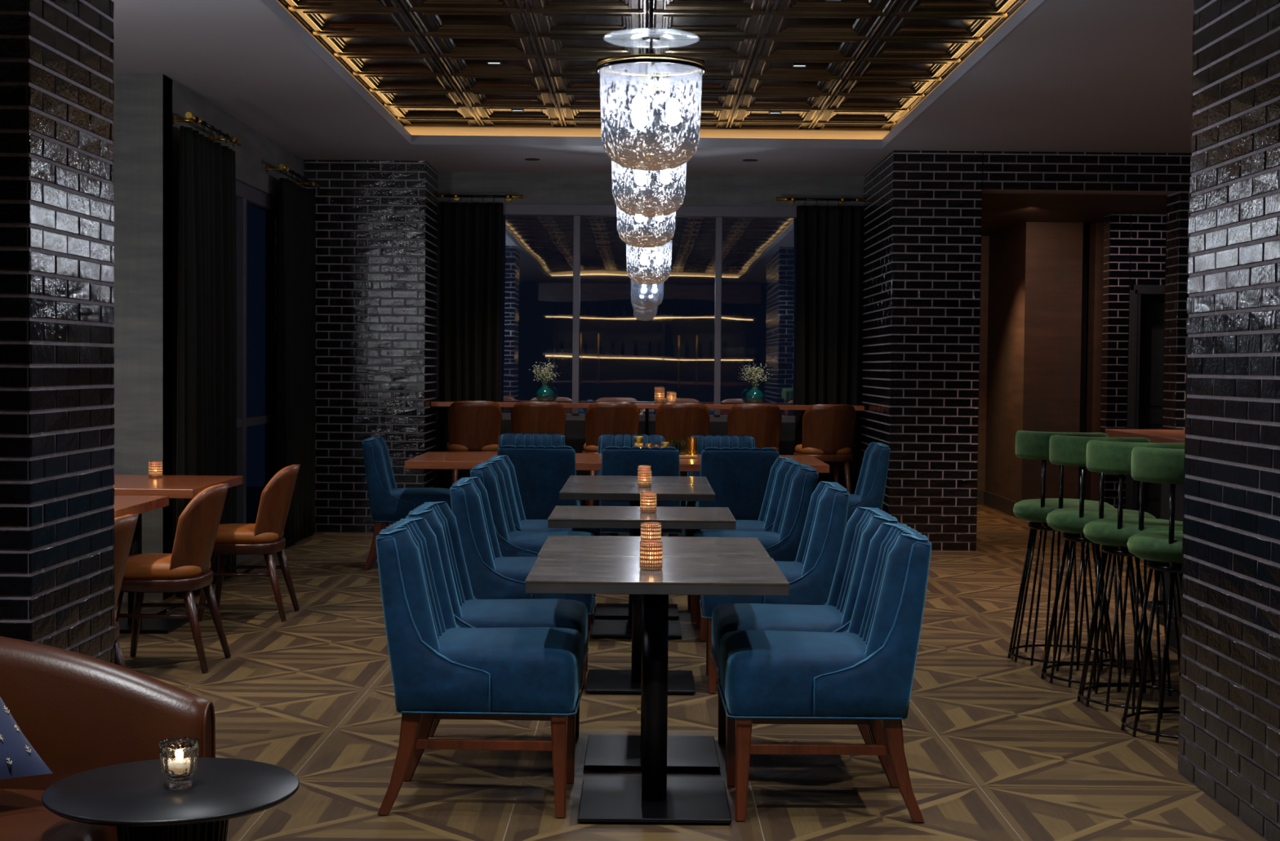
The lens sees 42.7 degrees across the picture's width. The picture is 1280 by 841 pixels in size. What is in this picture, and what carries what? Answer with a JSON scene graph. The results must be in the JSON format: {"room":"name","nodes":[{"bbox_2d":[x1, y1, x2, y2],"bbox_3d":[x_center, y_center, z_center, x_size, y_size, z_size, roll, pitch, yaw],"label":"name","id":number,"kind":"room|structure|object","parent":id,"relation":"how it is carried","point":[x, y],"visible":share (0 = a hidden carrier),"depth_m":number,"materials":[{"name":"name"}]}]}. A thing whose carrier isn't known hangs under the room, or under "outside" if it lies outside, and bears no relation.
{"room":"restaurant","nodes":[
{"label":"restaurant","id":0,"kind":"room"},
{"bbox_2d":[0,0,115,663],"bbox_3d":[-2.100,-0.321,5.124,0.671,3.000,0.756,1,2,0],"label":"column","id":1,"kind":"structure","parent":0,"point":[57,86],"depth_m":4.96,"materials":[{"name":"black brick"}]},
{"bbox_2d":[163,74,172,599],"bbox_3d":[-3.949,-0.481,9.434,2.455,3.000,0.200,1,2,0],"label":"wall","id":2,"kind":"structure","parent":0,"point":[166,123],"depth_m":9.42,"materials":[{"name":"grey paint"}]},
{"bbox_2d":[112,72,163,600],"bbox_3d":[-2.877,-0.468,9.330,0.319,3.000,0.005,1,2,0],"label":"wall","id":3,"kind":"structure","parent":2,"relation":"attached to","point":[138,102],"depth_m":9.32,"materials":[{"name":"grey paint"}]},
{"bbox_2d":[163,75,304,599],"bbox_3d":[-2.816,-0.544,11.648,0.200,3.000,4.635,1,2,0],"label":"wall","id":4,"kind":"structure","parent":0,"point":[257,151],"depth_m":9.92,"materials":[{"name":"grey paint"}]},
{"bbox_2d":[173,111,242,146],"bbox_3d":[-2.623,-1.745,9.889,0.161,0.071,1.170,1,2,0],"label":"curtain rod","id":5,"kind":"object","parent":4,"relation":"attached to","point":[190,117],"visible":0.99,"depth_m":9.73,"materials":[{"name":"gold metal"}]},
{"bbox_2d":[175,125,236,597],"bbox_3d":[-2.617,-0.350,9.966,0.118,2.703,1.157,1,2,0],"label":"drape","id":6,"kind":"object","parent":5,"relation":"hanging from","point":[206,445],"visible":0.76,"depth_m":9.81,"materials":[{"name":"black fabric"}]},
{"bbox_2d":[235,180,279,523],"bbox_3d":[-2.773,-0.390,11.225,0.090,2.480,3.050,1,2,0],"label":"window","id":7,"kind":"structure","parent":4,"relation":"in","point":[257,212],"depth_m":11.83,"materials":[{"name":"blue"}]},
{"bbox_2d":[266,164,319,188],"bbox_3d":[-2.617,-1.827,12.352,0.161,0.071,1.300,1,2,0],"label":"curtain rod","id":8,"kind":"object","parent":4,"relation":"attached to","point":[282,166],"visible":0.99,"depth_m":12.22,"materials":[{"name":"gold metal"}]},
{"bbox_2d":[275,177,315,547],"bbox_3d":[-2.615,-0.435,12.517,0.121,2.703,1.130,1,2,0],"label":"drape","id":9,"kind":"object","parent":8,"relation":"hanging from","point":[295,419],"visible":0.94,"depth_m":12.39,"materials":[{"name":"black fabric"}]},
{"bbox_2d":[303,159,437,533],"bbox_3d":[-2.219,-0.603,13.576,0.982,3.000,0.770,1,2,0],"label":"wall","id":10,"kind":"structure","parent":0,"point":[376,220],"depth_m":13.19,"materials":[{"name":"black brick"}]},
{"bbox_2d":[435,171,864,486],"bbox_3d":[0.074,-0.596,14.038,3.660,3.000,0.200,1,2,0],"label":"wall","id":11,"kind":"structure","parent":0,"point":[536,188],"depth_m":13.89,"materials":[{"name":"grey paint"}]},
{"bbox_2d":[435,193,523,201],"bbox_3d":[-1.369,-1.879,13.831,0.770,0.071,0.126,1,2,0],"label":"curtain rod","id":12,"kind":"object","parent":11,"relation":"attached to","point":[456,197],"visible":0.97,"depth_m":13.78,"materials":[{"name":"gold metal"}]},
{"bbox_2d":[439,201,503,488],"bbox_3d":[-1.435,-0.478,13.865,0.537,2.723,0.119,1,2,0],"label":"drape","id":13,"kind":"object","parent":12,"relation":"hanging from","point":[471,233],"visible":0.72,"depth_m":13.83,"materials":[{"name":"black fabric"}]},
{"bbox_2d":[431,400,864,435],"bbox_3d":[0.062,0.075,13.754,3.590,0.437,0.387,1,2,0],"label":"countertop","id":14,"kind":"structure","parent":11,"relation":"attached to","point":[436,403],"depth_m":13.55,"materials":[{"name":"brown wood"}]},
{"bbox_2d":[435,418,860,506],"bbox_3d":[0.067,0.457,13.967,3.605,0.900,0.012,1,2,0],"label":"trim","id":15,"kind":"structure","parent":11,"relation":"attached to","point":[575,430],"depth_m":13.95,"materials":[{"name":"black paint"}]},
{"bbox_2d":[435,202,864,422],"bbox_3d":[0.077,-0.913,13.970,3.660,1.837,0.095,1,2,0],"label":"window","id":16,"kind":"structure","parent":11,"relation":"in","point":[726,303],"depth_m":13.97,"materials":[{"name":"grey"}]},
{"bbox_2d":[776,196,866,204],"bbox_3d":[1.531,-1.852,13.825,0.770,0.071,0.126,1,2,0],"label":"curtain rod","id":17,"kind":"object","parent":11,"relation":"attached to","point":[792,199],"visible":1,"depth_m":13.77,"materials":[{"name":"gold metal"}]},
{"bbox_2d":[794,204,862,493],"bbox_3d":[1.589,-0.449,13.860,0.562,2.723,0.118,1,2,0],"label":"drape","id":18,"kind":"object","parent":17,"relation":"hanging from","point":[829,238],"visible":0.68,"depth_m":13.83,"materials":[{"name":"black fabric"}]},
{"bbox_2d":[112,0,1195,175],"bbox_3d":[0.026,-1.811,4.442,10.800,0.065,19.400,1,2,0],"label":"ceiling","id":19,"kind":"structure","parent":0,"point":[1113,76],"depth_m":9.78,"materials":[{"name":"grey paint"}]},
{"bbox_2d":[403,126,889,138],"bbox_3d":[0.033,-1.911,4.742,3.780,0.116,15.065,1,2,0],"label":"trim","id":20,"kind":"structure","parent":19,"relation":"attached to","point":[412,131],"depth_m":12.24,"materials":[{"name":"gold paint"}]},
{"bbox_2d":[276,0,1027,131],"bbox_3d":[0.034,-1.958,4.740,3.720,0.062,15.005,1,2,0],"label":"panels","id":21,"kind":"object","parent":19,"relation":"attached to","point":[871,63],"visible":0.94,"depth_m":9.36,"materials":[{"name":"brown metal"}]},
{"bbox_2d":[613,33,677,247],"bbox_3d":[0.038,-1.515,8.895,0.358,1.146,0.358,1,2,0],"label":"pendant light","id":22,"kind":"object","parent":21,"relation":"hanging from","point":[635,237],"visible":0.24,"depth_m":8.81,"materials":[{"name":"clear glass"}]},
{"bbox_2d":[611,4,686,217],"bbox_3d":[0.043,-1.457,7.085,0.358,1.146,0.358,1,2,0],"label":"pendant light","id":23,"kind":"object","parent":21,"relation":"hanging from","point":[650,206],"visible":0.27,"depth_m":7.00,"materials":[{"name":"clear glass"}]},
{"bbox_2d":[626,121,674,284],"bbox_3d":[0.068,-1.547,11.705,0.358,1.146,0.358,1,2,0],"label":"pendant light","id":24,"kind":"object","parent":21,"relation":"hanging from","point":[648,276],"visible":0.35,"depth_m":11.62,"materials":[{"name":"clear glass"}]},
{"bbox_2d":[595,0,706,170],"bbox_3d":[0.038,-1.381,5.257,0.358,1.146,0.358,1,2,0],"label":"pendant light","id":25,"kind":"object","parent":21,"relation":"hanging from","point":[671,157],"visible":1,"depth_m":5.17,"materials":[{"name":"clear glass"}]},
{"bbox_2d":[259,0,1045,148],"bbox_3d":[0.032,-1.820,4.742,3.502,0.069,14.802,1,2,0],"label":"trim","id":26,"kind":"structure","parent":19,"relation":"attached to","point":[274,6],"depth_m":11.51,"materials":[{"name":"gold paint"}]},
{"bbox_2d":[117,504,1267,840],"bbox_3d":[0.502,1.159,6.541,13.000,0.001,23.000,1,2,0],"label":"floor","id":27,"kind":"structure","parent":0,"point":[995,749],"depth_m":6.12,"materials":[{"name":"wood"}]},
{"bbox_2d":[0,635,215,840],"bbox_3d":[-1.553,0.867,2.884,1.142,0.781,1.824,1,2,0],"label":"armchair","id":28,"kind":"object","parent":27,"relation":"on","point":[79,713],"visible":0.66,"depth_m":3.68,"materials":[{"name":"brown leather"}]},
{"bbox_2d":[0,696,53,779],"bbox_3d":[-1.529,0.589,3.365,0.378,0.307,0.480,2,2,38],"label":"throw pillow","id":29,"kind":"object","parent":28,"relation":"on","point":[18,757],"visible":1,"depth_m":3.41,"materials":[{"name":"blue fabric"}]},
{"bbox_2d":[0,788,111,840],"bbox_3d":[-1.528,0.898,2.885,0.886,0.150,1.596,1,2,0],"label":"seat cushion","id":30,"kind":"object","parent":28,"relation":"on","point":[24,816],"depth_m":3.35,"materials":[{"name":"brown leather"}]},
{"bbox_2d":[112,513,138,667],"bbox_3d":[-2.072,0.746,5.862,0.531,0.820,0.453,1,2,1],"label":"wooden dining chair","id":31,"kind":"object","parent":27,"relation":"on","point":[124,526],"visible":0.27,"depth_m":5.83,"materials":[{"name":"brown leather"}]},
{"bbox_2d":[112,495,168,517],"bbox_3d":[-2.615,0.730,7.194,0.875,0.747,0.760,1,2,0],"label":"dining table","id":32,"kind":"object","parent":27,"relation":"on","point":[123,505],"visible":0.21,"depth_m":7.24,"materials":[{"name":"brown wood"}]},
{"bbox_2d":[41,757,299,840],"bbox_3d":[-0.937,0.992,3.287,0.495,0.520,0.495,1,2,0],"label":"round side table","id":33,"kind":"object","parent":27,"relation":"on","point":[133,797],"visible":0.95,"depth_m":3.21,"materials":[{"name":"black"}]},
{"bbox_2d":[158,737,199,789],"bbox_3d":[-0.922,0.687,3.277,0.080,0.091,0.080,1,2,0],"label":"glass candle holder","id":34,"kind":"object","parent":33,"relation":"on","point":[179,757],"visible":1,"depth_m":3.25,"materials":[{"name":"clear glass"}]},
{"bbox_2d":[115,483,231,672],"bbox_3d":[-2.128,0.694,7.392,0.531,0.820,0.453,1,2,1],"label":"wooden dining chair","id":35,"kind":"object","parent":27,"relation":"on","point":[186,570],"visible":0.95,"depth_m":7.23,"materials":[{"name":"brown wood"}]},
{"bbox_2d":[112,474,242,633],"bbox_3d":[-2.612,0.688,8.469,0.875,0.747,0.990,1,2,0],"label":"dining table","id":36,"kind":"object","parent":27,"relation":"on","point":[181,486],"visible":0.36,"depth_m":8.40,"materials":[{"name":"brown wood"}]},
{"bbox_2d":[197,464,300,621],"bbox_3d":[-2.105,0.647,8.832,0.531,0.820,0.453,1,2,-1],"label":"wooden dining chair","id":37,"kind":"object","parent":27,"relation":"on","point":[264,536],"visible":0.92,"depth_m":8.67,"materials":[{"name":"brown leather"}]},
{"bbox_2d":[362,436,451,568],"bbox_3d":[-1.550,0.550,11.090,0.615,0.866,0.530,0,2,-3],"label":"dining chair","id":38,"kind":"object","parent":27,"relation":"on","point":[388,503],"visible":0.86,"depth_m":10.85,"materials":[{"name":"blue fabric"}]},
{"bbox_2d":[391,487,451,510],"bbox_3d":[-1.492,0.561,11.093,0.489,0.202,0.518,0,2,-3],"label":"seat cushion","id":39,"kind":"object","parent":38,"relation":"on","point":[402,499],"depth_m":10.86,"materials":[{"name":"blue fabric"}]},
{"bbox_2d":[445,400,502,486],"bbox_3d":[-1.348,0.374,13.300,0.453,1.078,0.531,0,2,-8],"label":"wooden bar stool","id":40,"kind":"object","parent":27,"relation":"on","point":[473,426],"visible":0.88,"depth_m":13.11,"materials":[{"name":"brown wood"}]},
{"bbox_2d":[375,517,585,817],"bbox_3d":[-0.492,0.757,5.160,0.615,0.866,0.530,1,2,1],"label":"dining chair","id":41,"kind":"object","parent":27,"relation":"on","point":[441,668],"visible":1,"depth_m":4.93,"materials":[{"name":"blue fabric"}]},
{"bbox_2d":[437,626,583,713],"bbox_3d":[-0.433,0.769,5.159,0.489,0.202,0.518,1,2,1],"label":"seat cushion","id":42,"kind":"object","parent":41,"relation":"on","point":[517,669],"depth_m":4.91,"materials":[{"name":"blue fabric"}]},
{"bbox_2d":[405,501,588,737],"bbox_3d":[-0.497,0.736,5.807,0.615,0.866,0.530,1,2,1],"label":"dining chair","id":43,"kind":"object","parent":27,"relation":"on","point":[469,611],"visible":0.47,"depth_m":5.69,"materials":[{"name":"blue fabric"}]},
{"bbox_2d":[460,598,587,657],"bbox_3d":[-0.439,0.747,5.807,0.489,0.202,0.518,1,2,1],"label":"seat cushion","id":44,"kind":"object","parent":43,"relation":"on","point":[474,612],"depth_m":5.65,"materials":[{"name":"blue fabric"}]},
{"bbox_2d":[449,476,595,688],"bbox_3d":[-0.504,0.692,7.131,0.615,0.866,0.530,1,2,-1],"label":"dining chair","id":45,"kind":"object","parent":27,"relation":"on","point":[491,575],"visible":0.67,"depth_m":6.89,"materials":[{"name":"blue fabric"}]},
{"bbox_2d":[493,556,593,613],"bbox_3d":[-0.446,0.703,7.132,0.489,0.202,0.518,1,2,-1],"label":"seat cushion","id":46,"kind":"object","parent":45,"relation":"on","point":[510,573],"depth_m":6.89,"materials":[{"name":"blue fabric"}]},
{"bbox_2d":[498,432,564,448],"bbox_3d":[-0.801,0.532,11.843,0.530,0.866,0.615,1,2,0],"label":"dining chair","id":47,"kind":"object","parent":27,"relation":"on","point":[526,439],"visible":0.25,"depth_m":12.05,"materials":[{"name":"blue fabric"}]},
{"bbox_2d":[470,462,595,630],"bbox_3d":[-0.531,0.654,8.265,0.615,0.866,0.530,1,2,1],"label":"dining chair","id":48,"kind":"object","parent":27,"relation":"on","point":[512,542],"visible":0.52,"depth_m":8.05,"materials":[{"name":"blue fabric"}]},
{"bbox_2d":[507,530,595,553],"bbox_3d":[-0.473,0.665,8.264,0.489,0.202,0.518,1,2,1],"label":"seat cushion","id":49,"kind":"object","parent":48,"relation":"on","point":[518,541],"depth_m":8.09,"materials":[{"name":"blue fabric"}]},
{"bbox_2d":[511,401,565,437],"bbox_3d":[-0.824,0.379,13.298,0.453,1.078,0.531,0,2,-2],"label":"wooden bar stool","id":50,"kind":"object","parent":27,"relation":"on","point":[531,417],"visible":0.38,"depth_m":13.08,"materials":[{"name":"brown leather"}]},
{"bbox_2d":[497,444,580,519],"bbox_3d":[-0.649,0.579,10.480,0.530,0.866,0.615,1,2,0],"label":"dining chair","id":51,"kind":"object","parent":27,"relation":"on","point":[541,472],"visible":0.48,"depth_m":10.18,"materials":[{"name":"blue fabric"}]},
{"bbox_2d":[486,455,600,623],"bbox_3d":[-0.520,0.633,8.888,0.615,0.866,0.530,1,2,0],"label":"dining chair","id":52,"kind":"object","parent":27,"relation":"on","point":[504,462],"visible":0.27,"depth_m":8.69,"materials":[{"name":"blue fabric"}]},
{"bbox_2d":[520,519,600,535],"bbox_3d":[-0.462,0.644,8.888,0.489,0.202,0.518,1,2,0],"label":"seat cushion","id":53,"kind":"object","parent":52,"relation":"on","point":[525,524],"depth_m":8.69,"materials":[{"name":"blue fabric"}]},
{"bbox_2d":[582,402,639,506],"bbox_3d":[-0.239,0.385,13.297,0.453,1.078,0.531,0,2,-6],"label":"wooden bar stool","id":54,"kind":"object","parent":27,"relation":"on","point":[601,418],"visible":0.61,"depth_m":13.09,"materials":[{"name":"brown leather"}]},
{"bbox_2d":[404,451,829,536],"bbox_3d":[-0.151,0.626,11.167,2.745,0.740,1.160,1,2,0],"label":"table","id":55,"kind":"object","parent":27,"relation":"on","point":[429,460],"visible":0.23,"depth_m":10.73,"materials":[{"name":"brown wood"}]},
{"bbox_2d":[594,433,664,536],"bbox_3d":[-0.066,0.539,11.841,0.530,0.866,0.615,1,2,0],"label":"dining chair","id":56,"kind":"object","parent":27,"relation":"on","point":[606,440],"visible":0.23,"depth_m":12.04,"materials":[{"name":"blue fabric"}]},
{"bbox_2d":[559,483,715,639],"bbox_3d":[-0.017,0.720,8.434,0.772,0.740,0.638,1,2,0],"label":"dining table","id":57,"kind":"object","parent":27,"relation":"on","point":[582,491],"visible":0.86,"depth_m":8.29,"materials":[{"name":"grey wood"}]},
{"bbox_2d":[565,475,710,619],"bbox_3d":[-0.015,0.698,9.073,0.772,0.740,0.638,1,2,0],"label":"dining table","id":58,"kind":"object","parent":27,"relation":"on","point":[602,610],"visible":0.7,"depth_m":9.04,"materials":[{"name":"grey wood"}]},
{"bbox_2d":[599,445,682,536],"bbox_3d":[0.001,0.585,10.478,0.530,0.866,0.615,1,2,0],"label":"dining chair","id":59,"kind":"object","parent":27,"relation":"on","point":[616,460],"visible":0.39,"depth_m":10.17,"materials":[{"name":"blue fabric"}]},
{"bbox_2d":[547,505,736,694],"bbox_3d":[0.005,0.766,7.039,0.772,0.740,0.638,1,2,0],"label":"dining table","id":60,"kind":"object","parent":27,"relation":"on","point":[605,681],"visible":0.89,"depth_m":6.95,"materials":[{"name":"grey wood"}]},
{"bbox_2d":[640,491,656,512],"bbox_3d":[0.036,0.352,7.045,0.071,0.085,0.071,0,2,-21],"label":"candle holder","id":61,"kind":"object","parent":60,"relation":"on","point":[647,499],"visible":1,"depth_m":7.02,"materials":[{"name":"orange glass"}]},
{"bbox_2d":[537,535,770,771],"bbox_3d":[0.044,0.809,5.750,0.772,0.740,0.638,1,2,0],"label":"dining table","id":62,"kind":"object","parent":27,"relation":"on","point":[602,751],"visible":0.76,"depth_m":5.72,"materials":[{"name":"grey wood"}]},
{"bbox_2d":[640,521,661,541],"bbox_3d":[0.038,0.398,5.676,0.071,0.085,0.071,1,2,20],"label":"candle holder","id":63,"kind":"object","parent":62,"relation":"on","point":[650,531],"visible":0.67,"depth_m":5.65,"materials":[{"name":"orange glass"}]},
{"bbox_2d":[524,555,789,824],"bbox_3d":[0.048,0.831,5.105,0.772,0.740,0.638,1,2,0],"label":"dining table","id":64,"kind":"object","parent":27,"relation":"on","point":[652,798],"visible":0.99,"depth_m":5.06,"materials":[{"name":"wood"}]},
{"bbox_2d":[639,540,662,569],"bbox_3d":[0.034,0.418,5.077,0.071,0.085,0.071,2,2,34],"label":"candle holder","id":65,"kind":"object","parent":64,"relation":"on","point":[651,551],"visible":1,"depth_m":5.05,"materials":[{"name":"orange glass"}]},
{"bbox_2d":[655,402,710,502],"bbox_3d":[0.333,0.391,13.296,0.453,1.078,0.531,0,2,-3],"label":"wooden bar stool","id":66,"kind":"object","parent":27,"relation":"on","point":[673,420],"visible":0.5,"depth_m":13.08,"materials":[{"name":"brown leather"}]},
{"bbox_2d":[685,434,755,506],"bbox_3d":[0.599,0.545,11.840,0.530,0.866,0.615,1,2,0],"label":"dining chair","id":67,"kind":"object","parent":27,"relation":"on","point":[718,441],"visible":0.28,"depth_m":12.04,"materials":[{"name":"blue fabric"}]},
{"bbox_2d":[695,446,778,519],"bbox_3d":[0.621,0.591,10.477,0.530,0.866,0.615,1,2,0],"label":"dining chair","id":68,"kind":"object","parent":27,"relation":"on","point":[738,477],"visible":0.53,"depth_m":10.18,"materials":[{"name":"blue fabric"}]},
{"bbox_2d":[683,457,799,622],"bbox_3d":[0.549,0.640,8.972,0.615,0.866,0.530,1,2,-1],"label":"dining chair","id":69,"kind":"object","parent":27,"relation":"on","point":[778,472],"visible":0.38,"depth_m":8.76,"materials":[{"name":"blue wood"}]},
{"bbox_2d":[683,520,764,537],"bbox_3d":[0.491,0.651,8.972,0.489,0.202,0.518,1,2,-1],"label":"seat cushion","id":70,"kind":"object","parent":69,"relation":"on","point":[740,525],"depth_m":8.80,"materials":[{"name":"blue fabric"}]},
{"bbox_2d":[727,403,782,454],"bbox_3d":[0.909,0.396,13.295,0.453,1.078,0.531,0,2,-3],"label":"chair","id":71,"kind":"object","parent":27,"relation":"on","point":[761,421],"visible":0.49,"depth_m":13.08,"materials":[{"name":"brown leather"}]},
{"bbox_2d":[692,463,818,640],"bbox_3d":[0.578,0.661,8.372,0.615,0.866,0.530,1,2,-1],"label":"dining chair","id":72,"kind":"object","parent":27,"relation":"on","point":[782,543],"visible":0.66,"depth_m":8.15,"materials":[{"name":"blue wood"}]},
{"bbox_2d":[692,529,779,548],"bbox_3d":[0.519,0.671,8.372,0.489,0.202,0.518,1,2,-1],"label":"seat cushion","id":73,"kind":"object","parent":72,"relation":"on","point":[769,540],"depth_m":8.28,"materials":[{"name":"blue fabric"}]},
{"bbox_2d":[699,480,849,693],"bbox_3d":[0.570,0.704,7.060,0.615,0.866,0.530,1,2,1],"label":"dining chair","id":74,"kind":"object","parent":27,"relation":"on","point":[810,577],"visible":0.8,"depth_m":6.82,"materials":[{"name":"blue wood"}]},
{"bbox_2d":[701,560,803,617],"bbox_3d":[0.511,0.715,7.061,0.489,0.202,0.518,1,2,1],"label":"seat cushion","id":75,"kind":"object","parent":74,"relation":"on","point":[793,571],"depth_m":6.81,"materials":[{"name":"blue fabric"}]},
{"bbox_2d":[709,506,900,770],"bbox_3d":[0.567,0.748,5.742,0.615,0.866,0.530,1,2,-1],"label":"dining chair","id":76,"kind":"object","parent":27,"relation":"on","point":[834,615],"visible":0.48,"depth_m":5.67,"materials":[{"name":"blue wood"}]},
{"bbox_2d":[711,603,843,672],"bbox_3d":[0.508,0.758,5.742,0.489,0.202,0.518,1,2,-1],"label":"seat cushion","id":77,"kind":"object","parent":76,"relation":"on","point":[827,617],"depth_m":5.60,"materials":[{"name":"blue fabric"}]},
{"bbox_2d":[717,522,931,822],"bbox_3d":[0.565,0.768,5.139,0.615,0.866,0.530,1,2,-1],"label":"dining chair","id":78,"kind":"object","parent":27,"relation":"on","point":[863,673],"visible":1,"depth_m":4.91,"materials":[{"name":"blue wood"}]},
{"bbox_2d":[719,630,866,716],"bbox_3d":[0.507,0.778,5.139,0.489,0.202,0.518,1,2,-1],"label":"seat cushion","id":79,"kind":"object","parent":78,"relation":"on","point":[763,673],"depth_m":4.90,"materials":[{"name":"blue fabric"}]},
{"bbox_2d":[793,404,855,493],"bbox_3d":[1.495,0.402,13.294,0.453,1.078,0.531,0,2,-9],"label":"wooden bar stool","id":80,"kind":"object","parent":27,"relation":"on","point":[828,429],"visible":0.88,"depth_m":13.11,"materials":[{"name":"brown leather"}]},
{"bbox_2d":[845,442,890,526],"bbox_3d":[1.334,0.583,10.929,0.615,0.866,0.530,1,2,2],"label":"dining chair","id":81,"kind":"object","parent":27,"relation":"on","point":[869,491],"visible":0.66,"depth_m":10.68,"materials":[{"name":"blue fabric"}]},
{"bbox_2d":[1007,430,1115,668],"bbox_3d":[1.995,0.590,7.719,0.494,1.083,0.492,2,2,30],"label":"bar stool","id":82,"kind":"object","parent":27,"relation":"on","point":[1034,445],"visible":0.69,"depth_m":7.61,"materials":[{"name":"fabric"}]},
{"bbox_2d":[1040,435,1155,690],"bbox_3d":[2.029,0.606,7.219,0.494,1.083,0.492,2,2,27],"label":"bar stool","id":83,"kind":"object","parent":27,"relation":"on","point":[1068,451],"visible":0.6,"depth_m":7.11,"materials":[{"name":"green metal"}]},
{"bbox_2d":[1076,440,1184,713],"bbox_3d":[2.058,0.623,6.720,0.494,1.083,0.492,2,2,30],"label":"bar stool","id":84,"kind":"object","parent":27,"relation":"on","point":[1113,535],"visible":0.56,"depth_m":6.60,"materials":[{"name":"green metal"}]},
{"bbox_2d":[1105,428,1186,648],"bbox_3d":[2.806,0.629,6.978,0.905,1.073,2.720,1,2,0],"label":"bar counter","id":85,"kind":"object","parent":27,"relation":"on","point":[1154,435],"depth_m":8.00,"materials":[{"name":"brown wood"}]},
{"bbox_2d":[1105,428,1186,442],"bbox_3d":[2.811,0.113,6.961,0.905,0.040,2.720,1,2,0],"label":"countertop","id":86,"kind":"structure","parent":85,"relation":"on","point":[1154,435],"depth_m":7.83,"materials":[{"name":"brown wood"}]},
{"bbox_2d":[1120,446,1185,742],"bbox_3d":[2.082,0.641,6.190,0.494,1.083,0.492,2,2,27],"label":"bar stool","id":87,"kind":"object","parent":27,"relation":"on","point":[1162,550],"visible":0.42,"depth_m":6.08,"materials":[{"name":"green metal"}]},
{"bbox_2d":[859,150,982,551],"bbox_3d":[2.216,-0.545,13.123,0.670,3.000,1.660,1,2,0],"label":"wall","id":88,"kind":"structure","parent":0,"point":[922,220],"depth_m":12.30,"materials":[{"name":"black brick"}]},
{"bbox_2d":[977,235,1089,499],"bbox_3d":[3.890,-0.548,16.682,3.100,2.800,0.200,1,2,0],"label":"wall","id":89,"kind":"structure","parent":0,"point":[984,253],"depth_m":16.58,"materials":[{"name":"brown wood"}]},
{"bbox_2d":[985,222,1083,502],"bbox_3d":[3.772,-0.477,15.784,0.520,2.716,1.600,1,2,0],"label":"wall","id":90,"kind":"structure","parent":0,"point":[1035,268],"depth_m":15.00,"materials":[{"name":"brown wood"}]},
{"bbox_2d":[983,490,1020,519],"bbox_3d":[3.492,0.808,15.827,0.015,0.140,1.600,1,2,0],"label":"baseboard","id":91,"kind":"structure","parent":90,"relation":"attached to","point":[999,503],"depth_m":15.88,"materials":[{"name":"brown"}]},
{"bbox_2d":[981,193,1167,236],"bbox_3d":[4.008,-1.851,14.737,2.880,0.104,4.400,1,2,0],"label":"ceiling","id":92,"kind":"structure","parent":0,"point":[1000,211],"depth_m":13.61,"materials":[{"name":"brown wood"}]},
{"bbox_2d":[1078,225,1088,498],"bbox_3d":[4.088,-0.458,15.309,0.115,2.716,0.150,1,2,0],"label":"wall","id":93,"kind":"structure","parent":0,"point":[1085,249],"depth_m":15.22,"materials":[{"name":"black paint"}]},
{"bbox_2d":[982,151,1191,195],"bbox_3d":[3.904,-1.864,12.398,2.677,0.284,0.307,1,2,0],"label":"wall","id":94,"kind":"structure","parent":0,"point":[1024,172],"depth_m":12.25,"materials":[{"name":"black brick"}]},
{"bbox_2d":[1084,222,1104,501],"bbox_3d":[4.390,-0.448,15.083,0.490,2.716,0.200,1,2,0],"label":"panel","id":95,"kind":"object","parent":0,"point":[1095,257],"visible":0.21,"depth_m":14.99,"materials":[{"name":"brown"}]},
{"bbox_2d":[1098,213,1131,509],"bbox_3d":[4.122,-0.422,14.233,0.180,2.716,0.200,1,2,0],"label":"brick wall","id":96,"kind":"structure","parent":0,"point":[1117,227],"depth_m":14.13,"materials":[{"name":"black brick"}]},
{"bbox_2d":[1129,213,1166,284],"bbox_3d":[4.733,-1.471,14.195,1.017,0.606,0.197,1,2,0],"label":"brick wall","id":97,"kind":"structure","parent":0,"point":[1148,231],"depth_m":14.10,"materials":[{"name":"black brick"}]},
{"bbox_2d":[1141,294,1164,302],"bbox_3d":[4.734,-0.427,14.543,1.000,2.716,0.080,1,2,0],"label":"wall","id":98,"kind":"structure","parent":0,"point":[1144,298],"depth_m":14.48,"materials":[{"name":"black paint"}]},
{"bbox_2d":[1137,302,1164,519],"bbox_3d":[4.755,-0.051,14.468,0.850,1.970,0.055,1,2,0],"label":"door","id":99,"kind":"structure","parent":98,"relation":"in","point":[1152,314],"depth_m":14.44,"materials":[{"name":"grey paint"}]},
{"bbox_2d":[1160,191,1191,519],"bbox_3d":[4.625,-0.358,12.448,1.205,2.716,0.310,1,2,0],"label":"wall","id":100,"kind":"structure","parent":0,"point":[1177,235],"depth_m":12.31,"materials":[{"name":"black brick"}]},
{"bbox_2d":[1177,0,1279,840],"bbox_3d":[2.303,-0.253,4.366,0.915,3.000,2.357,1,2,0],"label":"column","id":101,"kind":"structure","parent":0,"point":[1228,738],"depth_m":5.10,"materials":[{"name":"black brick"}]},
{"bbox_3d":[5.315,-0.272,5.782,0.200,3.000,21.600,1,2,0],"label":"wall","id":102,"kind":"structure","parent":0,"visible":0},
{"bbox_2d":[1124,284,1165,510],"bbox_3d":[4.720,-0.112,14.207,1.020,2.110,0.172,1,2,0],"label":"trim","id":103,"kind":"structure","parent":102,"relation":"attached to","point":[1135,291],"depth_m":14.12,"materials":[{"name":"grey paint"}]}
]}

